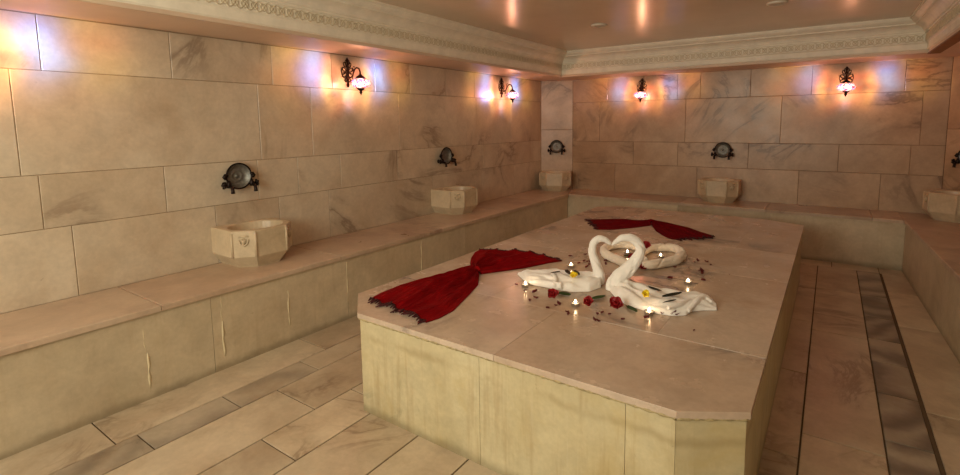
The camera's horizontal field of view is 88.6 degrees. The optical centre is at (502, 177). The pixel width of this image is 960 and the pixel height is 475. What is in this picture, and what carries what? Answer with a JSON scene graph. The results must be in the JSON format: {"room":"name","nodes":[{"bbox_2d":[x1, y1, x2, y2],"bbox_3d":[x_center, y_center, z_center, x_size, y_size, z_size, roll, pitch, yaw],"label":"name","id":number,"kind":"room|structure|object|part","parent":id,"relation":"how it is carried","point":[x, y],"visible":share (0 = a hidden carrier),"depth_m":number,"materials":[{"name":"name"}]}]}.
{"room":"spa","nodes":[
{"label":"spa","id":0,"kind":"room"},
{"bbox_2d":[0,10,540,313],"bbox_3d":[-1.602,-0.246,4.097,0.120,1.653,7.644,4,7,34],"label":"wall","id":1,"kind":"structure","parent":0,"point":[118,144],"depth_m":3.31,"materials":[{"name":"stone"}]},
{"bbox_2d":[221,181,234,193],"bbox_3d":[-1.919,0.070,3.428,0.124,0.088,0.066,4,7,34],"label":"tap","id":2,"kind":"object","parent":1,"relation":"attached to","point":[228,184],"visible":1,"depth_m":3.41,"materials":[{"name":"metal"}]},
{"bbox_3d":[-1.923,0.059,3.417,0.049,0.051,0.046,4,7,34],"label":"handle","id":3,"kind":"part","parent":2,"relation":"part of","materials":[{"name":"metal"}]},
{"bbox_3d":[-1.908,0.069,3.436,0.116,0.088,0.034,4,7,34],"label":"spout","id":4,"kind":"part","parent":2,"relation":"part of","materials":[{"name":"metal"}]},
{"bbox_2d":[222,163,255,188],"bbox_3d":[-1.888,-0.009,3.513,0.060,0.192,0.240,4,7,34],"label":"metal bowl","id":5,"kind":"object","parent":1,"relation":"attached to","point":[239,175],"visible":0.97,"depth_m":3.53,"materials":[{"name":"silver metal"}]},
{"bbox_2d":[249,179,258,190],"bbox_3d":[-1.813,0.052,3.585,0.124,0.088,0.066,4,7,34],"label":"tap","id":6,"kind":"object","parent":1,"relation":"attached to","point":[252,182],"visible":0.87,"depth_m":3.56,"materials":[{"name":"metal"}]},
{"bbox_2d":[0,9,540,81],"bbox_3d":[-1.559,-1.023,3.969,0.012,0.005,7.630,4,7,34],"label":"trim","id":7,"kind":"structure","parent":1,"relation":"attached to","point":[0,9],"depth_m":3.31,"materials":[{"name":"tile"}]},
{"bbox_2d":[341,58,370,94],"bbox_3d":[-1.248,-0.867,4.224,0.258,0.333,0.178,4,7,34],"label":"wall sconce","id":8,"kind":"object","parent":1,"relation":"attached to","point":[360,76],"visible":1,"depth_m":4.25,"materials":[{"name":"brown metal"}]},
{"bbox_3d":[-1.277,-0.894,4.240,0.165,0.131,0.018,4,7,34],"label":"arm","id":9,"kind":"part","parent":8,"relation":"part of","materials":[{"name":"brown metal"}]},
{"bbox_3d":[-1.214,-0.804,4.208,0.178,0.090,0.178,4,7,34],"label":"glass globe","id":10,"kind":"part","parent":8,"relation":"part of","materials":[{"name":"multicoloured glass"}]},
{"bbox_2d":[437,159,447,166],"bbox_3d":[-0.654,-0.157,5.313,0.124,0.088,0.066,4,7,34],"label":"tap","id":11,"kind":"object","parent":1,"relation":"attached to","point":[440,161],"visible":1,"depth_m":5.29,"materials":[{"name":"metal"}]},
{"bbox_2d":[439,147,453,163],"bbox_3d":[-0.623,-0.236,5.398,0.060,0.192,0.240,4,7,34],"label":"metal bowl","id":12,"kind":"object","parent":1,"relation":"attached to","point":[446,154],"visible":0.92,"depth_m":5.43,"materials":[{"name":"silver metal"}]},
{"bbox_2d":[499,78,518,103],"bbox_3d":[0.092,-1.099,6.222,0.258,0.333,0.178,4,7,34],"label":"wall sconce","id":13,"kind":"object","parent":1,"relation":"attached to","point":[501,84],"visible":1,"depth_m":6.25,"materials":[{"name":"brown metal"}]},
{"bbox_2d":[0,259,959,474],"bbox_3d":[0.559,1.196,2.980,5.100,0.120,7.918,4,7,34],"label":"floor","id":14,"kind":"structure","parent":0,"point":[868,384],"depth_m":2.46,"materials":[{"name":"stone"}]},
{"bbox_2d":[0,188,571,459],"bbox_3d":[-1.232,0.782,4.074,0.628,0.500,7.816,4,7,34],"label":"bench","id":15,"kind":"object","parent":14,"relation":"on","point":[67,365],"visible":0.94,"depth_m":2.87,"materials":[{"name":"beige stone"}]},
{"bbox_2d":[211,217,292,267],"bbox_3d":[-1.744,0.467,3.498,0.378,0.262,0.452,4,7,34],"label":"basin","id":16,"kind":"object","parent":15,"relation":"on","point":[259,242],"visible":1,"depth_m":3.37,"materials":[{"name":"beige stone"}]},
{"bbox_2d":[431,185,477,214],"bbox_3d":[-0.491,0.250,5.366,0.378,0.262,0.452,4,7,34],"label":"basin","id":17,"kind":"object","parent":15,"relation":"on","point":[456,199],"visible":1,"depth_m":5.22,"materials":[{"name":"beige stone"}]},
{"bbox_2d":[539,171,571,190],"bbox_3d":[0.759,0.054,7.051,0.452,0.262,0.378,1,6,12],"label":"basin","id":18,"kind":"object","parent":15,"relation":"on","point":[548,180],"visible":1,"depth_m":6.89,"materials":[{"name":"beige stone"}]},
{"bbox_2d":[357,206,803,474],"bbox_3d":[0.936,0.803,3.581,1.993,0.522,3.684,4,7,34],"label":"platform","id":19,"kind":"object","parent":14,"relation":"on","point":[505,382],"visible":0.99,"depth_m":2.16,"materials":[{"name":"beige stone"}]},
{"bbox_2d":[367,248,561,324],"bbox_3d":[-0.221,0.588,3.008,0.674,0.054,1.373,4,7,34],"label":"cloth","id":20,"kind":"object","parent":19,"relation":"on","point":[431,298],"visible":1,"depth_m":2.79,"materials":[{"name":"red fabric"}]},
{"bbox_2d":[521,281,528,287],"bbox_3d":[0.132,0.613,2.825,0.047,0.034,0.047,4,7,34],"label":"tealight","id":21,"kind":"object","parent":19,"relation":"on","point":[524,285],"visible":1,"depth_m":2.81,"materials":[{"name":"wax"}]},
{"bbox_2d":[547,288,558,297],"bbox_3d":[0.269,0.621,2.628,0.055,0.046,0.055,-6,8,-40],"label":"flower","id":22,"kind":"object","parent":19,"relation":"on","point":[552,293],"visible":1,"depth_m":2.63,"materials":[{"name":"red plant"}]},
{"bbox_2d":[518,235,610,291],"bbox_3d":[0.327,0.476,2.897,0.568,0.289,0.323,3,7,31],"label":"swan","id":23,"kind":"object","parent":19,"relation":"on","point":[587,281],"visible":0.94,"depth_m":2.83,"materials":[{"name":"white fabric"}]},
{"bbox_2d":[570,271,577,277],"bbox_3d":[0.404,0.551,2.780,0.044,0.034,0.033,-2,6,-16],"label":"flower","id":24,"kind":"object","parent":23,"relation":"on","point":[572,274],"visible":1,"depth_m":2.79,"materials":[{"name":"yellow plant"}]},
{"bbox_2d":[559,291,570,294],"bbox_3d":[0.334,0.634,2.686,0.087,0.012,0.044,4,8,38],"label":"leaf","id":25,"kind":"object","parent":19,"relation":"on","point":[560,292],"visible":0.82,"depth_m":2.69,"materials":[{"name":"green plant"}]},
{"bbox_2d":[567,263,574,267],"bbox_3d":[0.446,0.570,3.198,0.047,0.034,0.047,4,7,34],"label":"tealight","id":26,"kind":"object","parent":19,"relation":"on","point":[570,265],"visible":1,"depth_m":3.19,"materials":[{"name":"wax"}]},
{"bbox_2d":[571,300,579,306],"bbox_3d":[0.375,0.644,2.525,0.047,0.034,0.047,4,7,34],"label":"tealight","id":27,"kind":"object","parent":19,"relation":"on","point":[575,303],"visible":1,"depth_m":2.52,"materials":[{"name":"wax"}]},
{"bbox_2d":[583,295,593,305],"bbox_3d":[0.440,0.633,2.517,0.054,0.049,0.046,-1,6,-6],"label":"flower","id":28,"kind":"object","parent":19,"relation":"on","point":[588,300],"visible":1,"depth_m":2.52,"materials":[{"name":"red plant"}]},
{"bbox_2d":[592,295,604,298],"bbox_3d":[0.510,0.640,2.623,0.086,0.012,0.037,-3,7,-21],"label":"leaf","id":29,"kind":"object","parent":19,"relation":"on","point":[598,296],"visible":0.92,"depth_m":2.63,"materials":[{"name":"green plant"}]},
{"bbox_2d":[609,296,623,308],"bbox_3d":[0.568,0.628,2.463,0.061,0.055,0.068,-4,7,-28],"label":"flower","id":30,"kind":"object","parent":19,"relation":"on","point":[615,302],"visible":1,"depth_m":2.47,"materials":[{"name":"red plant"}]},
{"bbox_2d":[626,305,636,311],"bbox_3d":[0.647,0.656,2.464,0.030,0.012,0.105,-2,6,-15],"label":"leaf","id":31,"kind":"object","parent":19,"relation":"on","point":[628,306],"visible":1,"depth_m":2.47,"materials":[{"name":"green plant"}]},
{"bbox_2d":[600,241,686,268],"bbox_3d":[0.953,0.525,3.411,0.578,0.065,0.609,4,7,34],"label":"rolled towel","id":32,"kind":"object","parent":19,"relation":"on","point":[680,255],"visible":0.81,"depth_m":3.32,"materials":[{"name":"white fabric"}]},
{"bbox_2d":[643,241,650,247],"bbox_3d":[0.999,0.469,3.414,0.062,0.053,0.048,0,6,3],"label":"flower","id":33,"kind":"object","parent":32,"relation":"on","point":[647,244],"visible":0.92,"depth_m":3.42,"materials":[{"name":"red plant"}]},
{"bbox_2d":[644,308,653,315],"bbox_3d":[0.717,0.654,2.403,0.047,0.034,0.047,4,7,34],"label":"tealight","id":34,"kind":"object","parent":19,"relation":"on","point":[648,311],"visible":0.97,"depth_m":2.40,"materials":[{"name":"wax"}]},
{"bbox_2d":[584,219,714,240],"bbox_3d":[1.257,0.429,4.364,1.199,0.048,0.672,4,7,34],"label":"cloth","id":35,"kind":"object","parent":19,"relation":"on","point":[669,230],"visible":1,"depth_m":4.37,"materials":[{"name":"red fabric"}]},
{"bbox_2d":[606,234,716,315],"bbox_3d":[0.812,0.489,2.580,0.586,0.321,0.381,4,7,34],"label":"swan","id":36,"kind":"object","parent":19,"relation":"on","point":[618,284],"visible":0.94,"depth_m":2.57,"materials":[{"name":"white fabric"}]},
{"bbox_2d":[641,289,649,296],"bbox_3d":[0.724,0.586,2.482,0.038,0.035,0.040,3,7,31],"label":"flower","id":37,"kind":"object","parent":36,"relation":"on","point":[645,293],"visible":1,"depth_m":2.49,"materials":[{"name":"yellow plant"}]},
{"bbox_2d":[662,292,681,296],"bbox_3d":[0.863,0.598,2.508,0.124,0.013,0.034,-3,7,-21],"label":"leaf","id":38,"kind":"object","parent":36,"relation":"on","point":[673,293],"visible":1,"depth_m":2.51,"materials":[{"name":"green plant"}]},
{"bbox_2d":[684,279,691,284],"bbox_3d":[1.076,0.602,2.850,0.047,0.034,0.047,4,7,34],"label":"tealight","id":39,"kind":"object","parent":19,"relation":"on","point":[686,282],"visible":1,"depth_m":2.84,"materials":[{"name":"wax"}]},
{"bbox_2d":[567,189,904,270],"bbox_3d":[2.493,0.540,5.953,3.870,0.500,0.532,4,7,34],"label":"bench","id":40,"kind":"object","parent":14,"relation":"on","point":[860,237],"visible":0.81,"depth_m":5.15,"materials":[{"name":"beige stone"}]},
{"bbox_2d":[698,177,741,202],"bbox_3d":[2.607,0.159,5.924,0.452,0.262,0.378,4,7,34],"label":"basin","id":41,"kind":"object","parent":40,"relation":"on","point":[716,190],"visible":1,"depth_m":5.79,"materials":[{"name":"beige stone"}]},
{"bbox_2d":[898,212,959,362],"bbox_3d":[2.264,1.001,1.754,0.690,0.500,7.816,4,7,34],"label":"bench","id":42,"kind":"object","parent":14,"relation":"on","point":[931,251],"visible":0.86,"depth_m":3.74,"materials":[{"name":"beige stone"}]},
{"bbox_2d":[922,189,959,222],"bbox_3d":[4.297,0.279,4.674,0.378,0.262,0.452,-3,7,-18],"label":"basin","id":43,"kind":"object","parent":42,"relation":"on","point":[940,204],"visible":1,"depth_m":4.63,"materials":[{"name":"beige stone"}]},
{"bbox_2d":[0,0,959,80],"bbox_3d":[0.542,-1.069,2.741,5.100,0.310,7.938,4,7,34],"label":"ceiling","id":44,"kind":"structure","parent":0,"point":[142,16],"depth_m":3.68,"materials":[{"name":"paint"}]},
{"bbox_2d":[83,0,566,76],"bbox_3d":[-1.165,-1.133,3.479,0.170,0.311,7.277,4,7,34],"label":"trim","id":45,"kind":"structure","parent":44,"relation":"attached to","point":[365,21],"depth_m":3.83,"materials":[{"name":"paint"}]},
{"bbox_2d":[561,17,927,76],"bbox_3d":[2.289,-1.381,5.432,3.737,0.311,0.170,4,7,34],"label":"trim","id":46,"kind":"structure","parent":44,"relation":"attached to","point":[895,34],"depth_m":5.18,"materials":[{"name":"paint"}]},
{"bbox_2d":[910,0,959,50],"bbox_3d":[1.803,-0.947,1.510,0.170,0.311,7.277,4,7,34],"label":"trim","id":47,"kind":"structure","parent":44,"relation":"attached to","point":[938,19],"depth_m":3.83,"materials":[{"name":"paint"}]},
{"bbox_2d":[927,30,959,53],"bbox_3d":[1.902,-0.780,1.459,0.089,0.011,7.271,4,7,34],"label":"trim","id":48,"kind":"structure","parent":44,"relation":"attached to","point":[955,38],"depth_m":3.92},
{"bbox_2d":[541,80,572,188],"bbox_3d":[0.805,-0.613,7.235,0.521,1.653,0.120,1,6,12],"label":"wall","id":49,"kind":"structure","parent":0,"point":[556,96],"depth_m":7.16,"materials":[{"name":"brown stone"}]},
{"bbox_2d":[548,140,564,152],"bbox_3d":[0.787,-0.447,7.158,0.240,0.192,0.060,1,6,12],"label":"metal bowl","id":50,"kind":"object","parent":49,"relation":"attached to","point":[556,145],"visible":1,"depth_m":7.17,"materials":[{"name":"silver metal"}]},
{"bbox_2d":[375,0,921,50],"bbox_3d":[0.540,-1.263,2.719,5.100,0.080,7.938,4,7,34],"label":"ceiling","id":51,"kind":"structure","parent":0,"point":[560,24],"depth_m":4.27,"materials":[{"name":"paint"}]},
{"bbox_2d":[591,23,606,27],"bbox_3d":[0.910,-1.428,4.636,0.150,0.016,0.150,4,7,34],"label":"recessed light","id":52,"kind":"object","parent":51,"relation":"in","point":[598,25],"visible":1,"depth_m":4.61,"materials":[{"name":"white plastic"}]},
{"bbox_2d":[766,0,787,6],"bbox_3d":[2.140,-1.353,3.833,0.150,0.016,0.150,4,7,34],"label":"recessed light","id":53,"kind":"object","parent":51,"relation":"in","point":[779,2],"visible":1,"depth_m":3.81,"materials":[{"name":"white plastic"}]},
{"bbox_2d":[573,57,952,213],"bbox_3d":[2.747,-0.504,6.056,4.073,1.653,0.120,4,7,34],"label":"wall","id":54,"kind":"structure","parent":0,"point":[794,137],"depth_m":5.68,"materials":[{"name":"brown stone"}]},
{"bbox_2d":[633,78,646,101],"bbox_3d":[1.797,-1.129,6.387,0.178,0.333,0.258,2,7,22],"label":"wall sconce","id":55,"kind":"object","parent":54,"relation":"attached to","point":[641,87],"visible":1,"depth_m":6.43,"materials":[{"name":"brown metal"}]},
{"bbox_2d":[712,142,732,157],"bbox_3d":[2.687,-0.334,5.998,0.240,0.192,0.060,4,7,34],"label":"metal bowl","id":56,"kind":"object","parent":54,"relation":"attached to","point":[722,149],"visible":1,"depth_m":6.01,"materials":[{"name":"silver metal"}]},
{"bbox_2d":[727,152,733,159],"bbox_3d":[2.753,-0.258,5.933,0.066,0.088,0.124,4,7,34],"label":"tap","id":57,"kind":"object","parent":54,"relation":"attached to","point":[730,154],"visible":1,"depth_m":5.91,"materials":[{"name":"metal"}]},
{"bbox_2d":[836,67,854,96],"bbox_3d":[3.622,-1.010,5.178,0.178,0.333,0.258,4,7,34],"label":"wall sconce","id":58,"kind":"object","parent":54,"relation":"attached to","point":[846,78],"visible":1,"depth_m":5.24,"materials":[{"name":"brown metal"}]},
{"bbox_3d":[3.600,-0.945,5.152,0.178,0.090,0.178,4,7,34],"label":"glass globe","id":59,"kind":"part","parent":58,"relation":"part of","materials":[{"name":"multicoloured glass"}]},
{"bbox_2d":[942,56,959,190],"bbox_3d":[4.538,-0.372,4.687,0.120,1.653,0.515,-3,7,-19],"label":"wall","id":60,"kind":"structure","parent":0,"point":[951,176],"depth_m":4.82,"materials":[{"name":"brown stone"}]},
{"bbox_2d":[951,158,959,167],"bbox_3d":[4.394,-0.142,4.763,0.124,0.088,0.066,-3,7,-19],"label":"tap","id":61,"kind":"object","parent":60,"relation":"attached to","point":[954,162],"visible":1,"depth_m":4.74,"materials":[{"name":"metal"}]}
]}

